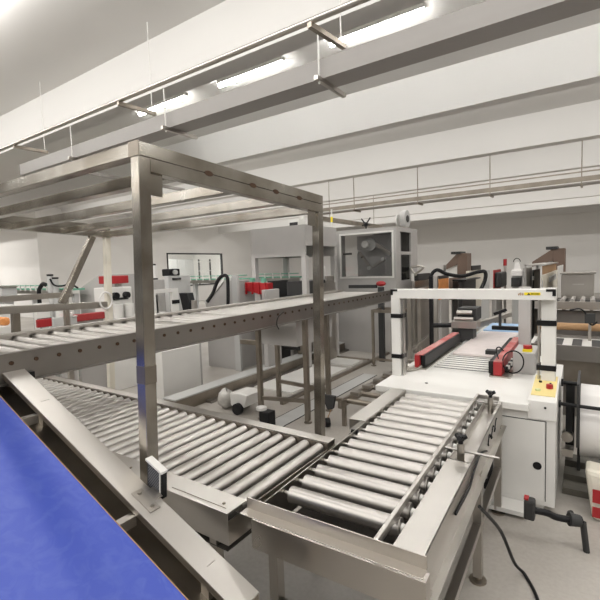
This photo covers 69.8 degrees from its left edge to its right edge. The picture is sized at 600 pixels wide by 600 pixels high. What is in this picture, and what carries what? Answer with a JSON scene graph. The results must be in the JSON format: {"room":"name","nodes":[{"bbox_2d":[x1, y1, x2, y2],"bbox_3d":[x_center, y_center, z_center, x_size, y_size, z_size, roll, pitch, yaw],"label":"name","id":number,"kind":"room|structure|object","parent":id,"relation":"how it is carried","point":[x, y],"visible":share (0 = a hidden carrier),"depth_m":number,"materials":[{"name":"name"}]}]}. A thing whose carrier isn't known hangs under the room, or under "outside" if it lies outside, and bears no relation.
{"room":"factory floor","nodes":[
{"label":"factory floor","id":0,"kind":"room"},
{"bbox_2d":[0,212,38,317],"bbox_3d":[-17.017,-1.634,22.005,15.100,4.570,0.200,1,5,34],"label":"wall","id":1,"kind":"structure","parent":0,"point":[18,260],"depth_m":18.56,"materials":[{"name":"white paint"}]},
{"bbox_2d":[37,282,46,302],"bbox_3d":[-4.418,0.511,7.456,0.179,1.648,0.076,-2,4,-6],"label":"hose","id":2,"kind":"object","parent":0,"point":[41,284],"visible":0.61,"depth_m":7.38,"materials":[{"name":"black plastic"}]},
{"bbox_2d":[89,172,184,190],"bbox_3d":[-2.724,-2.030,7.425,0.050,0.050,1.934,1,5,31],"label":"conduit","id":3,"kind":"object","parent":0,"point":[94,173],"visible":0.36,"depth_m":6.93,"materials":[{"name":"grey metal"}]},
{"bbox_2d":[33,208,281,313],"bbox_3d":[-6.079,-2.203,24.497,0.200,4.570,16.650,1,5,34],"label":"wall","id":4,"kind":"structure","parent":0,"point":[57,255],"depth_m":21.09,"materials":[{"name":"white paint"}]},
{"bbox_2d":[166,253,222,285],"bbox_3d":[-5.925,-1.750,24.619,0.130,1.840,4.150,1,5,34],"label":"window","id":5,"kind":"structure","parent":4,"relation":"in","point":[220,254],"depth_m":25.09,"materials":[{"name":"grey metal"}]},
{"bbox_2d":[61,100,599,221],"bbox_3d":[1.396,-3.380,10.624,27.700,0.620,0.240,1,5,34],"label":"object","id":6,"kind":"structure","parent":4,"relation":"attached to","point":[577,122],"depth_m":9.38,"materials":[{"name":"paint"}]},
{"bbox_2d":[126,138,599,230],"bbox_3d":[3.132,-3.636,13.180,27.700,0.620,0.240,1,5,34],"label":"trim","id":7,"kind":"structure","parent":4,"relation":"attached to","point":[563,157],"depth_m":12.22,"materials":[{"name":"paint"}]},
{"bbox_2d":[218,184,599,233],"bbox_3d":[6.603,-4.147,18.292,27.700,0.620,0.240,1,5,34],"label":"trim","id":8,"kind":"structure","parent":4,"relation":"attached to","point":[588,190],"depth_m":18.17,"materials":[{"name":"paint"}]},
{"bbox_2d":[168,254,192,259],"bbox_3d":[-11.578,-2.360,29.034,0.200,4.570,15.300,1,5,34],"label":"wall","id":9,"kind":"structure","parent":0,"point":[170,256],"depth_m":32.49,"materials":[{"name":"white paint"}]},
{"bbox_2d":[193,255,220,283],"bbox_3d":[-5.420,-2.783,31.784,6.900,4.570,0.200,1,5,34],"label":"wall","id":10,"kind":"structure","parent":0,"point":[215,264],"depth_m":32.86,"materials":[{"name":"white paint"}]},
{"bbox_2d":[0,0,599,214],"bbox_3d":[-4.839,-3.920,14.780,43.300,0.250,31.600,1,5,34],"label":"ceiling","id":11,"kind":"structure","parent":0,"point":[51,43],"depth_m":5.80,"materials":[{"name":"paint"}]},
{"bbox_2d":[137,92,187,115],"bbox_3d":[-2.305,-3.249,7.160,1.200,0.099,0.070,1,5,34],"label":"tube light","id":12,"kind":"object","parent":11,"relation":"attached to","point":[183,96],"visible":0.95,"depth_m":7.03,"materials":[{"name":"white"}]},
{"bbox_2d":[0,0,370,153],"bbox_3d":[-1.230,-2.609,4.359,12.000,1.020,0.446,1,5,34],"label":"pipe","id":13,"kind":"object","parent":11,"relation":"hanging from","point":[310,22],"visible":1,"depth_m":3.90,"materials":[{"name":"silver metal"}]},
{"bbox_2d":[0,0,426,161],"bbox_3d":[-7.014,-2.959,8.918,39.700,0.620,0.240,1,5,34],"label":"trim","id":14,"kind":"structure","parent":11,"relation":"attached to","point":[229,25],"depth_m":4.96,"materials":[{"name":"paint"}]},
{"bbox_2d":[217,56,284,87],"bbox_3d":[-0.721,-3.223,6.111,1.200,0.099,0.070,1,5,34],"label":"tube light","id":15,"kind":"object","parent":11,"relation":"attached to","point":[278,61],"visible":1,"depth_m":6.05,"materials":[{"name":"white plastic"}]},
{"bbox_2d":[0,23,599,206],"bbox_3d":[-5.306,-3.211,11.433,39.700,0.620,0.240,1,5,34],"label":"ceiling beam","id":16,"kind":"structure","parent":11,"relation":"attached to","point":[568,60],"depth_m":6.59,"materials":[{"name":"paint"}]},
{"bbox_2d":[19,0,599,175],"bbox_3d":[-0.319,-2.290,4.566,10.715,0.510,0.550,1,5,34],"label":"cable tray","id":17,"kind":"object","parent":11,"relation":"attached to","point":[488,20],"visible":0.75,"depth_m":3.92,"materials":[{"name":"grey metal"}]},
{"bbox_2d":[323,182,381,227],"bbox_3d":[1.624,-3.213,14.041,0.150,1.490,4.900,1,5,34],"label":"duct","id":18,"kind":"object","parent":11,"relation":"hanging from","point":[325,219],"visible":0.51,"depth_m":13.83,"materials":[{"name":"metal"}]},
{"bbox_2d":[329,2,425,46],"bbox_3d":[0.868,-3.196,5.034,1.200,0.099,0.070,1,5,34],"label":"tube light","id":19,"kind":"object","parent":11,"relation":"attached to","point":[419,9],"visible":0.95,"depth_m":4.94,"materials":[{"name":"white plastic"}]},
{"bbox_2d":[322,141,599,214],"bbox_3d":[4.533,-3.061,9.824,9.600,1.350,0.420,1,5,34],"label":"cable tray","id":20,"kind":"object","parent":11,"relation":"hanging from","point":[581,179],"visible":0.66,"depth_m":9.99,"materials":[{"name":"metal"}]},
{"bbox_2d":[20,293,599,599],"bbox_3d":[-4.674,0.858,15.146,43.300,0.200,31.600,1,5,34],"label":"floor","id":21,"kind":"structure","parent":0,"point":[549,551],"depth_m":2.60,"materials":[{"name":"concrete"}]},
{"bbox_2d":[0,317,10,333],"bbox_3d":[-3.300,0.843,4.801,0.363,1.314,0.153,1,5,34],"label":"tray","id":22,"kind":"object","parent":21,"relation":"on","point":[5,327],"visible":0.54,"depth_m":4.67,"materials":[{"name":"white plastic"}]},
{"bbox_2d":[0,304,14,324],"bbox_3d":[-4.766,0.734,6.832,0.744,1.323,0.231,1,5,34],"label":"machine","id":23,"kind":"object","parent":21,"relation":"on","point":[2,315],"visible":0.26,"depth_m":6.59,"materials":[{"name":"white metal"}]},
{"bbox_2d":[0,286,17,304],"bbox_3d":[-5.557,0.535,8.005,0.980,1.594,0.255,1,5,34],"label":"box","id":24,"kind":"object","parent":21,"relation":"on","point":[4,290],"visible":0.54,"depth_m":7.69,"materials":[{"name":"paint"}]},
{"bbox_2d":[0,292,74,379],"bbox_3d":[-3.400,0.801,3.784,0.050,1.560,2.900,1,5,34],"label":"guard rail","id":25,"kind":"object","parent":21,"relation":"on","point":[66,314],"visible":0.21,"depth_m":4.66,"materials":[{"name":"silver metal"}]},
{"bbox_2d":[1,284,84,376],"bbox_3d":[-5.008,0.501,8.169,3.053,1.600,0.280,1,5,34],"label":"conveyor","id":26,"kind":"object","parent":21,"relation":"on","point":[75,299],"visible":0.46,"depth_m":7.81,"materials":[{"name":"green"}]},
{"bbox_2d":[33,303,54,375],"bbox_3d":[-4.118,0.708,6.942,0.119,1.314,0.212,1,5,34],"label":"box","id":27,"kind":"object","parent":21,"relation":"on","point":[37,315],"visible":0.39,"depth_m":6.86,"materials":[{"name":"white plastic"}]},
{"bbox_2d":[36,318,51,328],"bbox_3d":[-3.365,0.840,5.729,0.054,1.182,0.187,1,5,34],"label":"box","id":28,"kind":"object","parent":21,"relation":"on","point":[40,323],"visible":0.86,"depth_m":5.67,"materials":[{"name":"red paint"}]},
{"bbox_2d":[46,274,78,376],"bbox_3d":[-3.914,0.450,7.203,0.562,1.774,0.149,-2,4,5],"label":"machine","id":29,"kind":"object","parent":21,"relation":"on","point":[52,282],"visible":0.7,"depth_m":7.15,"materials":[{"name":"grey paint"}]},
{"bbox_2d":[52,312,77,380],"bbox_3d":[-2.945,0.802,5.467,0.070,1.271,0.297,1,5,34],"label":"box","id":30,"kind":"object","parent":21,"relation":"on","point":[56,321],"visible":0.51,"depth_m":5.40,"materials":[{"name":"paint"}]},
{"bbox_2d":[74,312,106,386],"bbox_3d":[-2.897,0.764,6.444,0.106,1.193,0.913,1,5,34],"label":"base","id":31,"kind":"object","parent":21,"relation":"on","point":[96,375],"visible":0.11,"depth_m":6.26,"materials":[{"name":"grey paint"}]},
{"bbox_2d":[80,274,134,313],"bbox_3d":[-3.404,0.415,7.695,0.744,1.732,0.600,1,5,34],"label":"machine","id":32,"kind":"object","parent":21,"relation":"on","point":[87,295],"visible":0.24,"depth_m":7.49,"materials":[{"name":"paint"}]},
{"bbox_2d":[94,287,136,389],"bbox_3d":[-2.755,0.576,6.542,0.517,1.543,0.412,1,5,34],"label":"machine","id":33,"kind":"object","parent":21,"relation":"on","point":[123,307],"visible":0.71,"depth_m":6.44,"materials":[{"name":"grey"}]},
{"bbox_2d":[99,275,128,286],"bbox_3d":[-2.907,-0.292,6.714,0.300,0.172,0.322,1,5,34],"label":"block","id":34,"kind":"object","parent":33,"relation":"on","point":[117,280],"visible":0.69,"depth_m":6.64,"materials":[{"name":"red paint"}]},
{"bbox_2d":[113,304,123,318],"bbox_3d":[-2.666,0.242,6.328,0.140,0.350,0.140,1,5,34],"label":"canister","id":35,"kind":"object","parent":33,"relation":"on","point":[118,311],"depth_m":6.27,"materials":[{"name":"white plastic"}]},
{"bbox_2d":[124,303,134,317],"bbox_3d":[-2.566,0.227,6.475,0.140,0.350,0.140,1,5,34],"label":"canister","id":36,"kind":"object","parent":33,"relation":"on","point":[128,307],"depth_m":6.41,"materials":[{"name":"white plastic"}]},
{"bbox_2d":[0,369,259,599],"bbox_3d":[-1.683,1.041,1.956,3.050,1.242,1.050,1,5,34],"label":"conveyor","id":37,"kind":"object","parent":21,"relation":"on","point":[72,526],"visible":1,"depth_m":1.62,"materials":[{"name":"metal"}]},
{"bbox_2d":[131,456,167,512],"bbox_3d":[-0.620,0.759,1.784,0.145,0.159,0.122,1,5,34],"label":"sensor","id":38,"kind":"object","parent":37,"relation":"attached to","point":[156,472],"visible":1,"depth_m":1.80,"materials":[{"name":"silver plastic"}]},
{"bbox_2d":[136,288,179,365],"bbox_3d":[-2.354,0.558,7.011,0.610,1.480,0.549,1,5,34],"label":"machine","id":39,"kind":"object","parent":21,"relation":"on","point":[174,297],"visible":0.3,"depth_m":6.94,"materials":[{"name":"grey paint"}]},
{"bbox_2d":[153,279,165,311],"bbox_3d":[-2.813,0.396,8.541,0.123,1.602,0.425,1,5,34],"label":"machine","id":40,"kind":"object","parent":21,"relation":"on","point":[158,284],"visible":0.14,"depth_m":8.52,"materials":[{"name":"paint"}]},
{"bbox_2d":[153,264,157,279],"bbox_3d":[-2.894,-0.558,8.501,0.150,0.310,0.150,1,5,34],"label":"canister","id":41,"kind":"object","parent":40,"relation":"on","point":[155,276],"visible":0.57,"depth_m":8.46,"materials":[{"name":"white plastic"}]},
{"bbox_2d":[0,139,324,487],"bbox_3d":[-1.789,0.445,2.720,2.780,2.440,3.107,1,5,34],"label":"frame","id":42,"kind":"object","parent":21,"relation":"on","point":[152,166],"visible":0.91,"depth_m":2.57,"materials":[{"name":"silver metal"}]},
{"bbox_2d":[168,260,176,268],"bbox_3d":[-8.444,-1.292,27.243,0.630,2.500,1.280,1,5,34],"label":"tall cabinet","id":43,"kind":"object","parent":21,"relation":"on","point":[172,263],"visible":0.21,"depth_m":27.21,"materials":[{"name":"grey paint"}]},
{"bbox_2d":[164,275,188,311],"bbox_3d":[-2.112,0.412,7.521,0.124,1.676,0.437,1,5,34],"label":"machine","id":44,"kind":"object","parent":21,"relation":"on","point":[180,282],"visible":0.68,"depth_m":7.39,"materials":[{"name":"grey paint"}]},
{"bbox_2d":[162,269,179,275],"bbox_3d":[-2.220,-0.479,7.441,0.240,0.120,0.230,1,5,34],"label":"camera","id":45,"kind":"object","parent":44,"relation":"on","point":[165,272],"visible":1,"depth_m":7.36,"materials":[{"name":"black plastic"}]},
{"bbox_2d":[156,344,202,399],"bbox_3d":[-1.695,1.003,6.012,0.200,0.700,0.690,1,5,34],"label":"base cabinet","id":46,"kind":"object","parent":21,"relation":"on","point":[178,369],"visible":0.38,"depth_m":5.88,"materials":[{"name":"white metal"}]},
{"bbox_2d":[36,376,334,557],"bbox_3d":[-2.104,1.169,3.517,5.005,0.779,0.900,1,5,34],"label":"conveyor","id":47,"kind":"object","parent":21,"relation":"on","point":[214,461],"visible":0.59,"depth_m":2.37,"materials":[{"name":"metal"}]},
{"bbox_2d":[177,259,193,284],"bbox_3d":[-7.688,-1.404,28.356,0.630,2.500,1.380,1,5,34],"label":"tall cabinet","id":48,"kind":"object","parent":21,"relation":"on","point":[186,267],"visible":0.4,"depth_m":28.16,"materials":[{"name":"grey paint"}]},
{"bbox_2d":[179,292,196,309],"bbox_3d":[-1.580,0.605,6.378,0.450,1.430,0.260,1,5,34],"label":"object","id":49,"kind":"object","parent":21,"relation":"on","point":[187,299],"visible":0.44,"depth_m":6.29,"materials":[{"name":"black plastic"}]},
{"bbox_2d":[0,290,390,423],"bbox_3d":[-0.881,0.797,4.105,0.960,1.346,7.050,1,5,34],"label":"conveyor","id":50,"kind":"object","parent":21,"relation":"on","point":[283,321],"visible":0.9,"depth_m":3.74,"materials":[{"name":"metal"}]},
{"bbox_2d":[198,259,211,283],"bbox_3d":[-6.491,-1.497,29.032,0.450,2.500,1.150,1,5,34],"label":"shelf rack","id":51,"kind":"object","parent":21,"relation":"on","point":[209,261],"visible":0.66,"depth_m":28.95,"materials":[{"name":"grey metal"}]},
{"bbox_2d":[190,274,249,343],"bbox_3d":[-1.672,0.287,9.149,1.751,1.648,0.280,1,5,34],"label":"conveyor","id":52,"kind":"object","parent":21,"relation":"on","point":[196,281],"visible":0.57,"depth_m":9.29,"materials":[{"name":"green"}]},
{"bbox_2d":[217,387,232,408],"bbox_3d":[-0.945,1.237,5.449,0.224,0.267,0.213,-5,5,-36],"label":"parcel","id":53,"kind":"object","parent":21,"relation":"on","point":[224,400],"visible":0.88,"depth_m":5.37,"materials":[{"name":"white plastic"}]},
{"bbox_2d":[204,274,260,370],"bbox_3d":[-1.288,0.364,7.711,0.849,1.686,1.143,1,5,34],"label":"machine","id":54,"kind":"object","parent":21,"relation":"on","point":[228,352],"visible":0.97,"depth_m":7.58,"materials":[{"name":"paint"}]},
{"bbox_2d":[230,387,257,414],"bbox_3d":[-0.689,1.247,5.323,0.306,0.250,0.360,1,5,34],"label":"cart","id":55,"kind":"object","parent":21,"relation":"on","point":[242,398],"visible":0.97,"depth_m":5.22,"materials":[{"name":"white plastic"}]},
{"bbox_2d":[163,342,348,406],"bbox_3d":[0.401,1.025,8.260,0.330,0.170,7.100,1,5,34],"label":"duct","id":56,"kind":"object","parent":21,"relation":"on","point":[208,392],"visible":0.44,"depth_m":6.22,"materials":[{"name":"metal"}]},
{"bbox_2d":[245,278,272,364],"bbox_3d":[-0.704,0.406,7.530,0.510,1.590,0.180,1,5,34],"label":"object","id":57,"kind":"object","parent":21,"relation":"on","point":[252,286],"visible":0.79,"depth_m":7.45,"materials":[{"name":"red paint"}]},
{"bbox_2d":[262,289,281,366],"bbox_3d":[-0.453,0.528,7.009,0.081,1.409,0.368,1,5,34],"label":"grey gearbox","id":58,"kind":"object","parent":21,"relation":"on","point":[269,350],"visible":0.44,"depth_m":6.91,"materials":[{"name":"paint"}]},
{"bbox_2d":[268,280,290,357],"bbox_3d":[-0.395,0.378,8.280,0.095,1.511,0.542,1,5,34],"label":"block","id":59,"kind":"object","parent":21,"relation":"on","point":[281,285],"visible":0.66,"depth_m":8.29,"materials":[{"name":"grey plastic"}]},
{"bbox_2d":[259,272,301,280],"bbox_3d":[-0.396,0.272,8.723,1.132,1.653,0.280,1,5,34],"label":"conveyor","id":60,"kind":"object","parent":21,"relation":"on","point":[289,278],"visible":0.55,"depth_m":8.47,"materials":[{"name":"green"}]},
{"bbox_2d":[250,224,339,367],"bbox_3d":[-0.077,-0.095,8.076,1.197,2.462,1.076,1,5,34],"label":"tall cabinet","id":61,"kind":"object","parent":21,"relation":"on","point":[294,241],"visible":0.64,"depth_m":7.66,"materials":[{"name":"metal"}]},
{"bbox_2d":[250,224,336,257],"bbox_3d":[-0.110,-1.061,8.002,1.197,0.524,1.076,1,5,34],"label":"hood","id":62,"kind":"object","parent":61,"relation":"attached to","point":[294,241],"depth_m":7.60,"materials":[{"name":"grey paint"}]},
{"bbox_2d":[288,218,304,225],"bbox_3d":[-0.065,-1.397,7.886,0.243,0.160,0.210,1,5,34],"label":"junction box","id":63,"kind":"object","parent":61,"relation":"on","point":[298,221],"visible":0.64,"depth_m":7.81,"materials":[{"name":"grey plastic"}]},
{"bbox_2d":[284,342,312,353],"bbox_3d":[-0.024,0.944,7.868,0.520,0.420,0.180,1,5,34],"label":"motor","id":64,"kind":"object","parent":21,"relation":"on","point":[299,349],"visible":0.16,"depth_m":7.81,"materials":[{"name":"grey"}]},
{"bbox_2d":[254,364,345,393],"bbox_3d":[0.054,1.222,6.817,0.680,0.020,1.600,1,5,34],"label":"sheet","id":65,"kind":"object","parent":21,"relation":"on","point":[297,375],"visible":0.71,"depth_m":6.64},
{"bbox_2d":[275,374,375,425],"bbox_3d":[0.338,1.304,5.723,0.220,0.004,2.800,1,5,34],"label":"floor strip","id":66,"kind":"object","parent":21,"relation":"on","point":[299,411],"visible":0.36,"depth_m":5.63,"materials":[{"name":"grey paint"}]},
{"bbox_2d":[256,405,275,424],"bbox_3d":[-0.393,1.301,4.812,0.210,0.200,0.120,1,5,34],"label":"box","id":67,"kind":"object","parent":66,"relation":"on","point":[266,415],"visible":0.8,"depth_m":4.76,"materials":[{"name":"black plastic"}]},
{"bbox_2d":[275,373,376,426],"bbox_3d":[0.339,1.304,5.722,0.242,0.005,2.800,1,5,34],"label":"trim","id":68,"kind":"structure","parent":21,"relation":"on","point":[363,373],"depth_m":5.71,"materials":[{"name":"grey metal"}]},
{"bbox_2d":[280,352,388,404],"bbox_3d":[0.856,1.159,7.115,0.050,0.045,3.900,1,5,34],"label":"rail","id":69,"kind":"object","parent":21,"relation":"on","point":[299,394],"visible":0.57,"depth_m":6.82,"materials":[{"name":"metal"}]},
{"bbox_2d":[331,357,362,366],"bbox_3d":[0.802,1.117,7.785,0.530,0.030,0.450,1,5,34],"label":"sheet","id":70,"kind":"object","parent":21,"relation":"on","point":[336,361],"visible":0.86,"depth_m":7.71,"materials":[{"name":"white paper"}]},
{"bbox_2d":[337,356,369,360],"bbox_3d":[0.977,1.070,7.934,0.650,0.030,0.040,1,5,34],"label":"rail","id":71,"kind":"object","parent":70,"relation":"on","point":[348,357],"visible":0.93,"depth_m":7.90,"materials":[{"name":"metal"}]},
{"bbox_2d":[348,281,385,361],"bbox_3d":[1.243,0.380,7.873,0.727,1.456,0.160,1,5,34],"label":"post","id":72,"kind":"object","parent":21,"relation":"on","point":[381,316],"visible":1,"depth_m":7.71,"materials":[{"name":"grey metal"}]},
{"bbox_2d":[325,358,414,425],"bbox_3d":[1.306,1.112,5.470,0.900,0.360,2.500,1,5,34],"label":"conveyor","id":73,"kind":"object","parent":21,"relation":"on","point":[353,398],"visible":0.34,"depth_m":4.74,"materials":[{"name":"metal"}]},
{"bbox_2d":[336,226,417,353],"bbox_3d":[1.642,-0.225,9.032,1.283,2.456,1.216,1,5,34],"label":"machine","id":74,"kind":"object","parent":21,"relation":"on","point":[387,254],"visible":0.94,"depth_m":8.73,"materials":[{"name":"grey paint"}]},
{"bbox_2d":[395,210,409,227],"bbox_3d":[2.067,-1.630,8.739,0.262,0.360,0.340,1,5,34],"label":"reel","id":75,"kind":"object","parent":74,"relation":"on","point":[403,219],"visible":0.91,"depth_m":8.64,"materials":[{"name":"grey paint"}]},
{"bbox_2d":[371,307,406,365],"bbox_3d":[1.585,0.638,7.466,0.578,0.980,0.510,1,5,34],"label":"stand","id":76,"kind":"object","parent":21,"relation":"on","point":[387,309],"visible":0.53,"depth_m":7.40,"materials":[{"name":"grey metal"}]},
{"bbox_2d":[240,388,539,599],"bbox_3d":[0.697,1.117,2.309,1.143,0.882,1.999,1,5,32],"label":"conveyor","id":77,"kind":"object","parent":21,"relation":"on","point":[385,513],"visible":1,"depth_m":1.90,"materials":[{"name":"silver metal"}]},
{"bbox_2d":[407,286,428,358],"bbox_3d":[2.243,0.421,7.978,0.095,1.290,2.011,0,5,28],"label":"rack","id":78,"kind":"object","parent":21,"relation":"on","point":[409,301],"visible":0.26,"depth_m":7.42,"materials":[{"name":"silver metal"}]},
{"bbox_2d":[410,265,429,352],"bbox_3d":[2.498,0.149,8.680,0.283,1.708,0.929,1,5,34],"label":"machine","id":79,"kind":"object","parent":21,"relation":"on","point":[419,280],"visible":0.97,"depth_m":8.50,"materials":[{"name":"silver metal"}]},
{"bbox_2d":[438,275,448,339],"bbox_3d":[2.907,0.245,8.695,0.061,1.485,0.640,1,5,34],"label":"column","id":80,"kind":"structure","parent":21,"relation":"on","point":[443,280],"depth_m":8.58,"materials":[{"name":"grey paint"}]},
{"bbox_2d":[449,277,459,332],"bbox_3d":[3.463,0.199,9.559,0.084,1.406,0.771,1,5,34],"label":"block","id":81,"kind":"object","parent":21,"relation":"on","point":[452,284],"visible":0.4,"depth_m":9.36,"materials":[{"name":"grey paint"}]},
{"bbox_2d":[443,251,470,277],"bbox_3d":[4.375,-0.325,11.959,0.639,2.022,0.580,1,5,34],"label":"tower","id":82,"kind":"object","parent":21,"relation":"on","point":[460,263],"visible":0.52,"depth_m":11.66,"materials":[{"name":"brown"}]},
{"bbox_2d":[429,268,487,344],"bbox_3d":[2.498,0.315,6.842,1.067,1.657,0.310,-2,4,1],"label":"hose","id":83,"kind":"object","parent":21,"relation":"on","point":[433,280],"visible":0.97,"depth_m":6.84,"materials":[{"name":"black plastic"}]},
{"bbox_2d":[452,277,480,342],"bbox_3d":[3.679,0.213,9.459,0.280,1.379,1.351,1,5,34],"label":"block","id":84,"kind":"object","parent":21,"relation":"on","point":[463,283],"visible":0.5,"depth_m":9.15,"materials":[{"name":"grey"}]},
{"bbox_2d":[375,287,562,516],"bbox_3d":[2.057,0.556,4.715,1.442,1.530,3.810,1,5,33],"label":"machine","id":85,"kind":"object","parent":21,"relation":"on","point":[501,358],"visible":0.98,"depth_m":3.37,"materials":[{"name":"white metal"}]},
{"bbox_2d":[466,269,483,331],"bbox_3d":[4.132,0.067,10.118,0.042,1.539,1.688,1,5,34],"label":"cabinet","id":86,"kind":"object","parent":21,"relation":"on","point":[478,281],"visible":0.26,"depth_m":10.24,"materials":[{"name":"beige paint"}]},
{"bbox_2d":[478,269,506,330],"bbox_3d":[3.955,0.172,8.656,0.936,1.564,0.368,-5,5,-37],"label":"machine","id":87,"kind":"object","parent":21,"relation":"on","point":[499,278],"visible":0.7,"depth_m":8.42,"materials":[{"name":"grey paint"}]},
{"bbox_2d":[503,259,506,322],"bbox_3d":[4.346,0.019,9.118,0.070,1.771,0.070,1,5,34],"label":"lamp","id":88,"kind":"object","parent":21,"relation":"on","point":[504,260],"visible":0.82,"depth_m":9.05,"materials":[{"name":"plastic"}]},
{"bbox_2d":[510,258,522,323],"bbox_3d":[4.195,0.081,8.305,0.219,1.782,0.280,1,5,34],"label":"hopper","id":89,"kind":"object","parent":21,"relation":"on","point":[517,273],"visible":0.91,"depth_m":8.21,"materials":[{"name":"white plastic"}]},
{"bbox_2d":[523,267,531,339],"bbox_3d":[4.498,0.153,8.494,0.033,1.590,1.138,1,5,34],"label":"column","id":90,"kind":"structure","parent":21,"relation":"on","point":[529,269],"depth_m":8.55,"materials":[{"name":"metal"}]},
{"bbox_2d":[532,269,539,338],"bbox_3d":[5.005,0.117,9.114,0.035,1.532,1.232,1,5,34],"label":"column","id":91,"kind":"structure","parent":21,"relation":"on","point":[535,273],"depth_m":8.75,"materials":[{"name":"grey metal"}]},
{"bbox_2d":[524,262,557,286],"bbox_3d":[4.920,0.089,8.681,0.299,1.660,3.496,1,5,34],"label":"wire shelf","id":92,"kind":"object","parent":21,"relation":"on","point":[544,263],"visible":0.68,"depth_m":7.27,"materials":[{"name":"metal"}]},
{"bbox_2d":[532,246,565,287],"bbox_3d":[6.350,-0.328,10.979,0.711,2.042,0.580,1,5,34],"label":"tower","id":93,"kind":"object","parent":21,"relation":"on","point":[556,254],"visible":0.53,"depth_m":10.66,"materials":[{"name":"brown"}]},
{"bbox_2d":[541,270,556,287],"bbox_3d":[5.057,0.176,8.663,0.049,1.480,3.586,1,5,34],"label":"cabinet","id":94,"kind":"object","parent":21,"relation":"on","point":[548,280],"visible":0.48,"depth_m":8.14,"materials":[{"name":"beige paint"}]},
{"bbox_2d":[542,264,555,274],"bbox_3d":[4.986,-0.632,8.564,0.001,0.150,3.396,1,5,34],"label":"cardboard box","id":95,"kind":"object","parent":94,"relation":"on","point":[552,267],"visible":0.96,"depth_m":8.20,"materials":[{"name":"brown cardboard"}]},
{"bbox_2d":[524,495,589,553],"bbox_3d":[1.546,1.351,2.600,0.363,0.307,0.084,-1,4,12],"label":"handle","id":96,"kind":"object","parent":21,"relation":"on","point":[572,519],"visible":1,"depth_m":2.58,"materials":[{"name":"grey plastic"}]},
{"bbox_2d":[557,265,562,309],"bbox_3d":[5.014,0.139,8.287,0.015,1.613,1.619,1,5,34],"label":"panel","id":97,"kind":"object","parent":21,"relation":"on","point":[559,268],"visible":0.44,"depth_m":7.85,"materials":[{"name":"white metal"}]},
{"bbox_2d":[531,333,599,384],"bbox_3d":[3.899,0.863,4.314,2.800,0.854,0.730,1,5,34],"label":"conveyor","id":98,"kind":"object","parent":21,"relation":"on","point":[575,353],"visible":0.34,"depth_m":4.59,"materials":[{"name":"silver metal"}]},
{"bbox_2d":[535,296,599,309],"bbox_3d":[4.748,0.563,5.727,2.800,1.177,0.730,1,5,34],"label":"conveyor","id":99,"kind":"object","parent":21,"relation":"on","point":[592,303],"visible":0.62,"depth_m":5.95,"materials":[{"name":"silver metal"}]},
{"bbox_2d":[537,322,599,333],"bbox_3d":[3.584,0.762,5.053,1.400,0.963,0.090,1,5,34],"label":"roller","id":100,"kind":"object","parent":21,"relation":"on","point":[560,326],"visible":0.41,"depth_m":5.15,"materials":[{"name":"orange wood"}]},
{"bbox_2d":[563,385,580,415],"bbox_3d":[3.208,0.995,4.626,0.702,0.590,0.040,1,5,34],"label":"post","id":101,"kind":"object","parent":21,"relation":"on","point":[564,386],"visible":0.02,"depth_m":4.78,"materials":[{"name":"black metal"}]},
{"bbox_2d":[563,466,586,483],"bbox_3d":[2.535,1.390,3.118,1.060,0.080,0.150,1,5,34],"label":"board","id":102,"kind":"object","parent":21,"relation":"on","point":[570,473],"visible":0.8,"depth_m":3.34,"materials":[{"name":"grey metal"}]},
{"bbox_2d":[562,479,588,498],"bbox_3d":[2.434,1.420,2.970,1.060,0.050,0.150,1,5,34],"label":"board","id":103,"kind":"object","parent":21,"relation":"on","point":[569,487],"visible":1,"depth_m":3.19,"materials":[{"name":"grey metal"}]},
{"bbox_2d":[560,271,595,310],"bbox_3d":[4.430,0.316,6.866,0.466,1.519,0.620,1,5,34],"label":"box","id":104,"kind":"object","parent":21,"relation":"on","point":[578,284],"visible":0.49,"depth_m":6.59,"materials":[{"name":"silver metal"}]},
{"bbox_2d":[556,310,599,336],"bbox_3d":[4.152,0.649,6.031,0.964,1.000,0.040,1,5,34],"label":"panel","id":105,"kind":"object","parent":21,"relation":"on","point":[563,316],"visible":0.21,"depth_m":6.13,"materials":[{"name":"grey metal"}]},
{"bbox_2d":[558,371,599,470],"bbox_3d":[2.475,1.003,3.091,1.040,0.860,0.638,1,5,34],"label":"roll","id":106,"kind":"object","parent":21,"relation":"on","point":[588,404],"visible":0.88,"depth_m":3.11,"materials":[{"name":"white"}]},
{"bbox_2d":[565,454,599,469],"bbox_3d":[2.646,1.358,3.281,1.060,0.110,0.150,1,5,34],"label":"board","id":107,"kind":"object","parent":21,"relation":"on","point":[571,462],"visible":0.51,"depth_m":3.49,"materials":[{"name":"grey metal"}]},
{"bbox_2d":[570,308,597,340],"bbox_3d":[3.252,0.675,4.950,0.307,1.176,0.094,-1,4,11],"label":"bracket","id":108,"kind":"object","parent":21,"relation":"on","point":[589,317],"visible":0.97,"depth_m":4.89,"materials":[{"name":"grey metal"}]},
{"bbox_2d":[585,461,599,519],"bbox_3d":[2.189,1.300,2.814,0.537,0.328,0.233,1,5,34],"label":"container","id":109,"kind":"object","parent":21,"relation":"on","point":[592,471],"visible":1,"depth_m":2.86,"materials":[{"name":"white plastic"}]},
{"bbox_2d":[282,211,599,292],"bbox_3d":[10.187,-2.697,23.620,27.700,4.570,0.200,1,5,34],"label":"wall","id":110,"kind":"structure","parent":0,"point":[527,239],"depth_m":22.98,"materials":[{"name":"white paint"}]},
{"bbox_2d":[336,204,599,230],"bbox_3d":[10.030,-4.632,23.339,27.700,0.660,0.120,1,5,34],"label":"trim","id":111,"kind":"structure","parent":110,"relation":"attached to","point":[589,208],"depth_m":22.91,"materials":[{"name":"paint"}]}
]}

